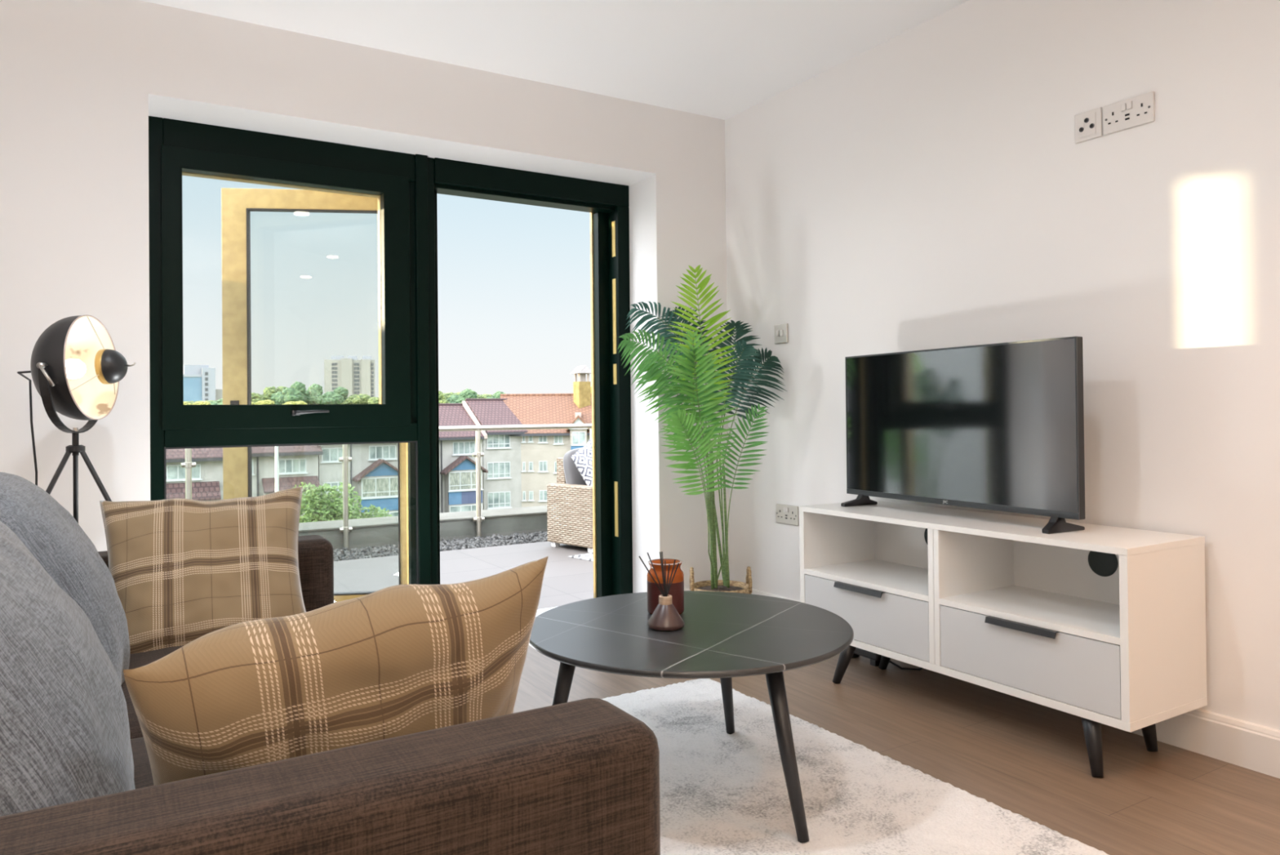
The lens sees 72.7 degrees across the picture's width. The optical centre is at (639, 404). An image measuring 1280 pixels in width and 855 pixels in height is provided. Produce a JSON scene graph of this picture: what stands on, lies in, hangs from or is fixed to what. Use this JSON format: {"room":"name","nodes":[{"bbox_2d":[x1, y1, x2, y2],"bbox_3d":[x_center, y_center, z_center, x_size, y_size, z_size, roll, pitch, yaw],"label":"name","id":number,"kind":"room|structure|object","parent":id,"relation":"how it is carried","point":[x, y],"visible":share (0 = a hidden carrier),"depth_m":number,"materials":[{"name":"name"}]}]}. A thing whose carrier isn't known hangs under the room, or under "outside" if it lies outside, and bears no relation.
{"room":"living room","nodes":[
{"label":"living room","id":0,"kind":"room"},
{"bbox_2d":[0,0,729,592],"bbox_3d":[-1.420,-0.210,3.416,4.770,2.530,0.420,0,-1,-31],"label":"wall","id":1,"kind":"structure","parent":0,"point":[82,82],"depth_m":3.12,"materials":[{"name":"white paint"}]},
{"bbox_2d":[148,115,437,584],"bbox_3d":[-1.384,-0.035,3.554,1.097,2.081,0.218,0,-1,-31],"label":"window","id":2,"kind":"structure","parent":1,"relation":"in","point":[402,184],"depth_m":3.54,"materials":[{"name":"black metal"}]},
{"bbox_2d":[221,157,632,616],"bbox_3d":[-0.913,-0.036,3.978,1.846,2.081,0.384,0,-1,-19],"label":"door","id":3,"kind":"structure","parent":1,"relation":"in","point":[607,203],"depth_m":4.13,"materials":[{"name":"black"}]},
{"bbox_2d":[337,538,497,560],"bbox_3d":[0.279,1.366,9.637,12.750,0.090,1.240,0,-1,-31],"label":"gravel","id":4,"kind":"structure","parent":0,"point":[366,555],"depth_m":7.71,"materials":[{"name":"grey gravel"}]},
{"bbox_2d":[181,423,591,547],"bbox_3d":[0.241,0.754,9.647,12.600,1.116,0.062,0,-1,-31],"label":"balustrade","id":5,"kind":"object","parent":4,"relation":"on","point":[188,464],"visible":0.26,"depth_m":8.49,"materials":[{"name":"silver metal"}]},
{"bbox_2d":[333,530,547,560],"bbox_3d":[-1.564,1.309,8.187,5.835,0.079,0.667,0,-1,-31],"label":"gravel","id":6,"kind":"object","parent":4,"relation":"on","point":[479,541],"visible":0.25,"depth_m":8.04,"materials":[{"name":"gravel"}]},
{"bbox_2d":[298,505,547,551],"bbox_3d":[0.107,1.673,9.924,12.750,1.145,0.565,0,-1,-31],"label":"wall","id":7,"kind":"structure","parent":0,"point":[380,531],"depth_m":8.47,"materials":[{"name":"grey concrete"}]},
{"bbox_2d":[333,541,593,608],"bbox_3d":[1.538,1.310,7.548,12.750,0.100,3.640,0,-1,-31],"label":"paving","id":8,"kind":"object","parent":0,"point":[566,580],"depth_m":6.79,"materials":[{"name":"grey tile"}]},
{"bbox_2d":[546,447,593,552],"bbox_3d":[-0.102,0.838,8.208,1.500,0.891,0.640,0,-1,-44],"label":"wicker chair","id":9,"kind":"object","parent":8,"relation":"on","point":[569,500],"visible":0.14,"depth_m":7.72,"materials":[{"name":"beige wicker"}]},
{"bbox_2d":[563,447,586,484],"bbox_3d":[-0.432,0.625,8.059,0.620,0.461,0.254,0,-1,-44],"label":"cushion","id":10,"kind":"object","parent":9,"relation":"on","point":[571,475],"depth_m":7.83,"materials":[{"name":"grey fabric"}]},
{"bbox_2d":[570,437,592,485],"bbox_3d":[-0.413,0.551,7.792,0.180,0.518,0.531,-1,-1,32],"label":"throw pillow","id":11,"kind":"object","parent":9,"relation":"on","point":[583,459],"visible":0.39,"depth_m":7.65,"materials":[{"name":"fabric"}]},
{"bbox_2d":[568,551,593,561],"bbox_3d":[0.336,1.269,7.553,1.700,0.006,0.950,0,-1,-44],"label":"outdoor rug","id":12,"kind":"object","parent":8,"relation":"on","point":[588,556],"visible":0.14,"depth_m":7.28,"materials":[{"name":"white fabric"}]},
{"bbox_2d":[138,0,969,119],"bbox_3d":[0.281,-1.479,0.362,4.300,0.080,6.600,0,-1,-31],"label":"ceiling","id":13,"kind":"structure","parent":0,"point":[716,59],"depth_m":3.31,"materials":[{"name":"white paint"}]},
{"bbox_2d":[513,644,1279,854],"bbox_3d":[0.306,0.986,0.341,4.300,0.050,6.600,0,-1,-31],"label":"floor","id":14,"kind":"structure","parent":0,"point":[1029,759],"depth_m":2.40,"materials":[{"name":"brown wood"}]},
{"bbox_2d":[0,471,660,854],"bbox_3d":[-0.875,0.555,1.451,1.028,0.856,1.820,0,-1,-31],"label":"sofa","id":15,"kind":"object","parent":14,"relation":"on","point":[581,776],"visible":0.82,"depth_m":0.87,"materials":[{"name":"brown fabric"}]},
{"bbox_2d":[0,471,129,684],"bbox_3d":[-1.213,0.376,1.688,0.315,0.504,0.769,-31,15,-28],"label":"cushion","id":16,"kind":"object","parent":15,"relation":"on","point":[46,527],"depth_m":1.56,"materials":[{"name":"grey fabric"}]},
{"bbox_2d":[0,520,135,816],"bbox_3d":[-0.821,0.368,1.042,0.313,0.498,0.772,-31,15,-28],"label":"cushion","id":17,"kind":"object","parent":15,"relation":"on","point":[66,736],"depth_m":0.91,"materials":[{"name":"grey fabric"}]},
{"bbox_2d":[130,736,154,788],"bbox_3d":[-0.539,0.625,1.208,0.685,0.210,0.759,0,-1,-31],"label":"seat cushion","id":18,"kind":"object","parent":15,"relation":"on","point":[143,776],"depth_m":1.27,"materials":[{"name":"brown fabric"}]},
{"bbox_2d":[120,644,184,738],"bbox_3d":[-0.932,0.635,1.859,0.685,0.212,0.758,0,-1,-31],"label":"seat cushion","id":19,"kind":"object","parent":15,"relation":"on","point":[140,659],"depth_m":1.78,"materials":[{"name":"brown fabric"}]},
{"bbox_2d":[99,485,306,653],"bbox_3d":[-1.020,0.401,2.050,0.450,0.381,0.293,0,-1,-28],"label":"throw pillow","id":20,"kind":"object","parent":15,"relation":"on","point":[183,571],"visible":0.78,"depth_m":1.99,"materials":[{"name":"beige fabric"}]},
{"bbox_2d":[123,555,548,785],"bbox_3d":[-0.369,0.405,1.121,0.516,0.414,0.299,0,-1,-32],"label":"throw pillow","id":21,"kind":"object","parent":15,"relation":"on","point":[404,659],"visible":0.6,"depth_m":0.99,"materials":[{"name":"beige fabric"}]},
{"bbox_2d":[617,264,786,593],"bbox_3d":[0.291,0.190,3.780,0.706,1.602,0.541,-1,0,8],"label":"potted palm","id":22,"kind":"object","parent":14,"relation":"on","point":[684,368],"visible":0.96,"depth_m":3.68,"materials":[{"name":"green plant"}]},
{"bbox_2d":[688,565,751,593],"bbox_3d":[0.355,0.852,3.826,0.277,0.278,0.276,0,-1,-31],"label":"basket","id":23,"kind":"object","parent":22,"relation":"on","point":[725,584],"depth_m":3.82,"materials":[{"name":"beige wicker"}]},
{"bbox_2d":[602,678,1109,854],"bbox_3d":[0.132,0.966,1.673,1.682,0.012,2.366,0,-1,-31],"label":"rug","id":24,"kind":"object","parent":14,"relation":"on","point":[722,793],"visible":0.41,"depth_m":2.12,"materials":[{"name":"white carpet"}]},
{"bbox_2d":[528,590,853,842],"bbox_3d":[0.123,0.764,2.219,0.824,0.410,0.824,0,-1,-31],"label":"coffee table","id":25,"kind":"object","parent":24,"relation":"on","point":[723,635],"visible":0.82,"depth_m":2.07,"materials":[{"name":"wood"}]},
{"bbox_2d":[638,551,684,631],"bbox_3d":[0.064,0.464,2.185,0.095,0.191,0.094,-1,-1,44],"label":"reed diffuser","id":26,"kind":"object","parent":25,"relation":"on","point":[665,617],"visible":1,"depth_m":2.17,"materials":[{"name":"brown glass"}]},
{"bbox_2d":[647,603,684,631],"bbox_3d":[0.065,0.528,2.184,0.094,0.062,0.094,0,-1,-31],"label":"bottle","id":27,"kind":"object","parent":26,"relation":"on","point":[665,617],"depth_m":2.16,"materials":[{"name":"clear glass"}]},
{"bbox_2d":[647,558,684,614],"bbox_3d":[0.069,0.491,2.342,0.100,0.139,0.100,0,-1,-31],"label":"candle jar","id":28,"kind":"object","parent":25,"relation":"on","point":[677,588],"visible":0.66,"depth_m":2.31,"materials":[{"name":"orange glass"}]},
{"bbox_2d":[851,647,923,670],"bbox_3d":[0.913,0.910,3.280,0.097,0.139,0.342,0,-1,-45],"label":"lead","id":29,"kind":"object","parent":14,"relation":"on","point":[875,658],"visible":0.36,"depth_m":3.26,"materials":[{"name":"black plastic"}]},
{"bbox_2d":[799,500,1207,777],"bbox_3d":[1.065,0.675,2.809,0.401,0.609,1.232,0,-1,-31],"label":"media cabinet","id":30,"kind":"object","parent":14,"relation":"on","point":[1099,624],"visible":0.96,"depth_m":2.60,"materials":[{"name":"white laminate"}]},
{"bbox_2d":[804,559,928,601],"bbox_3d":[0.915,0.613,3.074,0.367,0.018,0.576,0,-1,-31],"label":"shelf","id":31,"kind":"object","parent":30,"relation":"attached to","point":[900,580],"depth_m":3.10,"materials":[{"name":"white laminate"}]},
{"bbox_2d":[840,336,1084,533],"bbox_3d":[1.019,0.092,2.885,0.160,0.559,0.963,0,-1,-28],"label":"television","id":32,"kind":"object","parent":30,"relation":"on","point":[998,426],"visible":1,"depth_m":2.77,"materials":[{"name":"black plastic"}]},
{"bbox_2d":[938,585,1119,644],"bbox_3d":[1.232,0.606,2.549,0.367,0.018,0.567,0,-1,-31],"label":"shelf","id":33,"kind":"object","parent":30,"relation":"attached to","point":[1091,619],"depth_m":2.56,"materials":[{"name":"white laminate"}]},
{"bbox_3d":[-1.636,0.750,2.557,0.500,0.500,0.500,0,-1,-31],"label":"side table","id":34,"kind":"object","parent":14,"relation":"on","visible":0},
{"bbox_2d":[17,315,136,523],"bbox_3d":[-1.683,0.121,2.533,0.364,0.764,0.355,-1,-1,42],"label":"table lamp","id":35,"kind":"object","parent":34,"relation":"on","point":[77,371],"visible":1,"depth_m":2.53,"materials":[{"name":"black metal"}]},
{"bbox_2d":[724,0,1279,729],"bbox_3d":[2.217,-0.264,1.441,0.120,2.530,6.720,0,-1,-31],"label":"wall","id":36,"kind":"structure","parent":0,"point":[931,187],"depth_m":2.77,"materials":[{"name":"white paint"}]},
{"bbox_2d":[774,323,788,343],"bbox_3d":[0.637,-0.321,3.932,0.014,0.086,0.088,0,-1,-31],"label":"switch","id":37,"kind":"object","parent":36,"relation":"attached to","point":[781,331],"visible":1,"depth_m":3.92,"materials":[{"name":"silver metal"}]},
{"bbox_2d":[775,503,799,525],"bbox_3d":[0.659,0.493,3.903,0.014,0.086,0.148,0,-1,-31],"label":"double socket","id":38,"kind":"object","parent":36,"relation":"attached to","point":[785,513],"visible":1,"depth_m":3.89,"materials":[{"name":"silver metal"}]},
{"bbox_2d":[751,588,1279,777],"bbox_3d":[2.139,0.892,1.447,0.018,0.119,6.600,0,-1,-31],"label":"baseboard","id":39,"kind":"structure","parent":36,"relation":"attached to","point":[1242,743],"depth_m":2.36,"materials":[{"name":"white wood"}]},
{"bbox_2d":[1074,106,1102,143],"bbox_3d":[1.384,-0.863,2.687,0.016,0.089,0.087,0,-1,-31],"label":"plate","id":40,"kind":"object","parent":36,"relation":"attached to","point":[1088,125],"visible":1,"depth_m":2.68,"materials":[{"name":"white plastic"}]},
{"bbox_2d":[1102,91,1155,135],"bbox_3d":[1.449,-0.864,2.582,0.014,0.088,0.152,0,-1,-31],"label":"double socket","id":41,"kind":"object","parent":36,"relation":"attached to","point":[1139,110],"visible":1,"depth_m":2.58,"materials":[{"name":"white plastic"}]},
{"bbox_2d":[1120,103,1125,111],"bbox_3d":[1.439,-0.884,2.588,0.004,0.022,0.014,0,-1,-31],"label":"rocker switch","id":42,"kind":"object","parent":41,"relation":"attached to","point":[1122,105],"depth_m":2.59,"materials":[{"name":"white plastic"}]},
{"bbox_2d":[1127,101,1132,110],"bbox_3d":[1.449,-0.885,2.573,0.004,0.022,0.014,0,-1,-31],"label":"rocker switch","id":43,"kind":"object","parent":41,"relation":"attached to","point":[1129,103],"depth_m":2.57,"materials":[{"name":"white plastic"}]},
{"label":"outside","id":44,"kind":"structure","parent":0,"visible":0},
{"bbox_3d":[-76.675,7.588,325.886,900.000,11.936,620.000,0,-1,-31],"label":"ground","id":45,"kind":"structure","parent":44,"visible":0},
{"bbox_2d":[183,400,202,404],"bbox_3d":[-120.363,0.962,232.866,10.913,3.981,9.283,0,-1,-30],"label":"tree","id":46,"kind":"object","parent":45,"relation":"on","point":[190,402],"visible":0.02,"depth_m":231.32,"materials":[{"name":"green plant"}]},
{"bbox_2d":[165,447,222,501],"bbox_3d":[-32.285,5.758,55.884,11.600,10.030,10.500,0,-1,-31],"label":"house","id":47,"kind":"structure","parent":45,"relation":"on","point":[207,477],"depth_m":53.75,"materials":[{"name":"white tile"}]},
{"bbox_2d":[183,400,210,404],"bbox_3d":[-109.538,1.249,213.492,7.356,4.254,7.150,-1,0,-8],"label":"tree","id":48,"kind":"object","parent":45,"relation":"on","point":[203,402],"visible":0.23,"depth_m":212.69,"materials":[{"name":"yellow plant"}]},
{"bbox_2d":[182,364,222,401],"bbox_3d":[-205.124,-3.734,401.123,30.200,28.500,18.200,0,-1,-31],"label":"office block","id":49,"kind":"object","parent":45,"relation":"on","point":[199,380],"visible":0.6,"depth_m":395.13,"materials":[{"name":"grey concrete"}]},
{"bbox_2d":[182,364,208,373],"bbox_3d":[-204.696,-15.745,400.507,10.000,4.500,10.000,0,-1,-31],"label":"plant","id":50,"kind":"object","parent":49,"relation":"on","point":[187,369],"depth_m":395.71,"materials":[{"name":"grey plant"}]},
{"bbox_2d":[209,398,222,404],"bbox_3d":[-112.332,0.065,238.081,9.659,5.850,11.306,-1,-1,19],"label":"tree","id":51,"kind":"object","parent":45,"relation":"on","point":[220,402],"visible":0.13,"depth_m":233.82,"materials":[{"name":"green plant"}]},
{"bbox_2d":[251,392,265,402],"bbox_3d":[-109.531,-0.213,244.544,8.124,6.479,9.551,0,-1,-31],"label":"tree","id":52,"kind":"object","parent":45,"relation":"on","point":[255,397],"visible":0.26,"depth_m":243.19,"materials":[{"name":"green plant"}]},
{"bbox_2d":[251,400,275,404],"bbox_3d":[-92.760,1.370,210.808,7.711,5.117,7.495,-1,0,7],"label":"tree","id":53,"kind":"object","parent":45,"relation":"on","point":[262,402],"visible":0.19,"depth_m":209.95,"materials":[{"name":"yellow plant"}]},
{"bbox_2d":[260,386,286,399],"bbox_3d":[-106.664,-1.094,252.704,10.401,8.489,8.847,0,-1,-19],"label":"tree","id":54,"kind":"object","parent":45,"relation":"on","point":[268,391],"visible":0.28,"depth_m":249.94,"materials":[{"name":"green plant"}]},
{"bbox_2d":[251,444,322,515],"bbox_3d":[-25.311,5.671,59.857,4.850,10.130,10.400,0,-1,-31],"label":"house","id":55,"kind":"structure","parent":45,"relation":"on","point":[296,464],"depth_m":56.18,"materials":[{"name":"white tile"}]},
{"bbox_2d":[271,381,306,404],"bbox_3d":[-100.573,-1.749,249.570,8.689,9.896,10.170,-1,0,4],"label":"tree","id":56,"kind":"object","parent":45,"relation":"on","point":[295,393],"visible":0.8,"depth_m":246.00,"materials":[{"name":"green plant"}]},
{"bbox_2d":[283,400,307,404],"bbox_3d":[-86.468,1.325,217.979,6.701,4.646,6.513,0,-1,-45],"label":"tree","id":57,"kind":"object","parent":45,"relation":"on","point":[290,402],"visible":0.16,"depth_m":215.83,"materials":[{"name":"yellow plant"}]},
{"bbox_2d":[302,383,323,404],"bbox_3d":[-98.411,-1.608,257.554,8.863,9.280,10.374,0,-1,-15],"label":"tree","id":58,"kind":"object","parent":45,"relation":"on","point":[314,390],"visible":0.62,"depth_m":254.55,"materials":[{"name":"green plant"}]},
{"bbox_2d":[312,386,348,404],"bbox_3d":[-90.355,-1.200,256.102,8.870,8.278,10.383,-1,-1,27],"label":"tree","id":59,"kind":"object","parent":45,"relation":"on","point":[340,394],"visible":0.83,"depth_m":252.70,"materials":[{"name":"green plant"}]},
{"bbox_2d":[324,355,375,397],"bbox_3d":[-148.509,-6.778,445.673,26.578,36.200,17.985,0,-1,-31],"label":"tower block","id":60,"kind":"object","parent":45,"relation":"on","point":[357,376],"visible":0.62,"depth_m":440.20,"materials":[{"name":"concrete"}]},
{"bbox_2d":[331,355,343,359],"bbox_3d":[-154.530,-23.681,444.243,6.000,2.300,6.000,0,-1,-17],"label":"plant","id":61,"kind":"object","parent":60,"relation":"on","point":[332,357],"depth_m":441.44,"materials":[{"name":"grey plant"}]},
{"bbox_2d":[347,355,357,359],"bbox_3d":[-147.600,-23.733,446.374,4.500,2.300,6.000,0,-1,-17],"label":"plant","id":62,"kind":"object","parent":60,"relation":"on","point":[353,357],"depth_m":443.66,"materials":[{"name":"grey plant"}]},
{"bbox_2d":[362,355,371,359],"bbox_3d":[-140.909,-23.784,448.431,4.500,2.300,6.000,0,-1,-17],"label":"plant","id":63,"kind":"object","parent":60,"relation":"on","point":[363,357],"depth_m":445.56,"materials":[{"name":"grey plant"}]},
{"bbox_2d":[340,393,370,404],"bbox_3d":[-82.662,-0.161,254.992,9.392,5.859,7.989,-1,-1,35],"label":"tree","id":64,"kind":"object","parent":45,"relation":"on","point":[361,398],"visible":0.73,"depth_m":252.33,"materials":[{"name":"green plant"}]},
{"bbox_2d":[318,442,398,516],"bbox_3d":[-20.409,5.598,62.959,7.350,10.230,10.650,0,-1,-31],"label":"house","id":65,"kind":"structure","parent":45,"relation":"on","point":[372,469],"depth_m":58.79,"materials":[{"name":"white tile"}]},
{"bbox_2d":[367,396,378,404],"bbox_3d":[-71.572,0.510,241.014,8.026,5.354,6.827,0,-1,-32],"label":"tree","id":66,"kind":"object","parent":45,"relation":"on","point":[373,400],"visible":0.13,"depth_m":238.37,"materials":[{"name":"green plant"}]},
{"bbox_2d":[438,391,450,403],"bbox_3d":[-51.590,0.699,218.395,6.928,8.832,8.145,0,-1,-43],"label":"tree","id":67,"kind":"object","parent":45,"relation":"on","point":[442,399],"visible":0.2,"depth_m":217.41,"materials":[{"name":"green plant"}]},
{"bbox_2d":[443,391,460,399],"bbox_3d":[-49.656,0.545,229.338,11.027,7.682,9.379,-1,0,3],"label":"tree","id":68,"kind":"object","parent":45,"relation":"on","point":[446,395],"visible":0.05,"depth_m":227.12,"materials":[{"name":"green plant"}]},
{"bbox_2d":[446,388,477,403],"bbox_3d":[-46.565,0.296,225.904,10.798,8.964,9.225,0,-1,-43],"label":"tree","id":69,"kind":"object","parent":45,"relation":"on","point":[466,393],"visible":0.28,"depth_m":223.00,"materials":[{"name":"green plant"}]},
{"bbox_2d":[438,400,488,512],"bbox_3d":[-16.892,5.216,70.340,6.100,11.050,10.650,0,-1,-31],"label":"house","id":70,"kind":"structure","parent":45,"relation":"on","point":[457,464],"depth_m":66.84,"materials":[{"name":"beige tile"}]},
{"bbox_2d":[476,394,492,398],"bbox_3d":[-43.213,0.783,231.939,10.489,7.155,8.922,-1,-1,11],"label":"tree","id":71,"kind":"object","parent":45,"relation":"on","point":[483,396],"visible":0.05,"depth_m":230.00,"materials":[{"name":"green plant"}]},
{"bbox_2d":[486,391,504,398],"bbox_3d":[-38.538,0.722,225.118,8.315,8.508,9.732,-1,-1,19],"label":"tree","id":72,"kind":"object","parent":45,"relation":"on","point":[496,395],"visible":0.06,"depth_m":223.66,"materials":[{"name":"green plant"}]},
{"bbox_2d":[465,398,528,509],"bbox_3d":[-11.415,5.092,74.088,7.450,11.250,9.890,0,-1,-31],"label":"house","id":73,"kind":"structure","parent":45,"relation":"on","point":[502,483],"depth_m":69.42,"materials":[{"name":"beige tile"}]},
{"bbox_2d":[500,392,591,506],"bbox_3d":[-3.344,4.818,75.035,17.200,11.650,10.950,-1,0,-5],"label":"building","id":74,"kind":"structure","parent":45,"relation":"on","point":[540,451],"depth_m":70.19,"materials":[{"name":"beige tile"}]},
{"bbox_2d":[574,412,581,418],"bbox_3d":[-5.129,1.135,72.044,0.500,1.000,0.500,-1,0,-5],"label":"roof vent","id":75,"kind":"object","parent":74,"relation":"attached to","point":[576,414],"depth_m":71.80,"materials":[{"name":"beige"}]},
{"bbox_2d":[569,365,591,408],"bbox_3d":[-4.940,-1.425,73.995,1.500,3.750,1.500,0,-1,-31],"label":"chimney","id":76,"kind":"object","parent":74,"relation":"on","point":[581,388],"visible":0.96,"depth_m":73.59,"materials":[{"name":"yellow brick"}]},
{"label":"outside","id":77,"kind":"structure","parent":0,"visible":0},
{"bbox_3d":[-20.116,10.484,38.452,120.000,0.030,8.000,0,-1,-31],"label":"road","id":78,"kind":"object","parent":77,"visible":0},
{"bbox_2d":[275,445,279,492],"bbox_3d":[-15.674,5.849,38.541,1.093,9.210,0.217,-1,0,8],"label":"lamp post","id":79,"kind":"object","parent":78,"relation":"on","point":[277,472],"visible":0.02,"depth_m":38.56,"materials":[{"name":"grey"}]},
{"bbox_2d":[293,481,363,522],"bbox_3d":[-16.081,7.195,44.297,3.879,6.634,2.884,0,-1,-31],"label":"bush","id":80,"kind":"object","parent":78,"relation":"on","point":[325,508],"visible":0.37,"depth_m":43.94,"materials":[{"name":"green plant"}]},
{"bbox_2d":[350,503,392,519],"bbox_3d":[-14.483,7.874,45.974,2.516,5.275,2.240,0,-1,-31],"label":"bush","id":81,"kind":"object","parent":78,"relation":"on","point":[371,508],"visible":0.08,"depth_m":45.73,"materials":[{"name":"green plant"}]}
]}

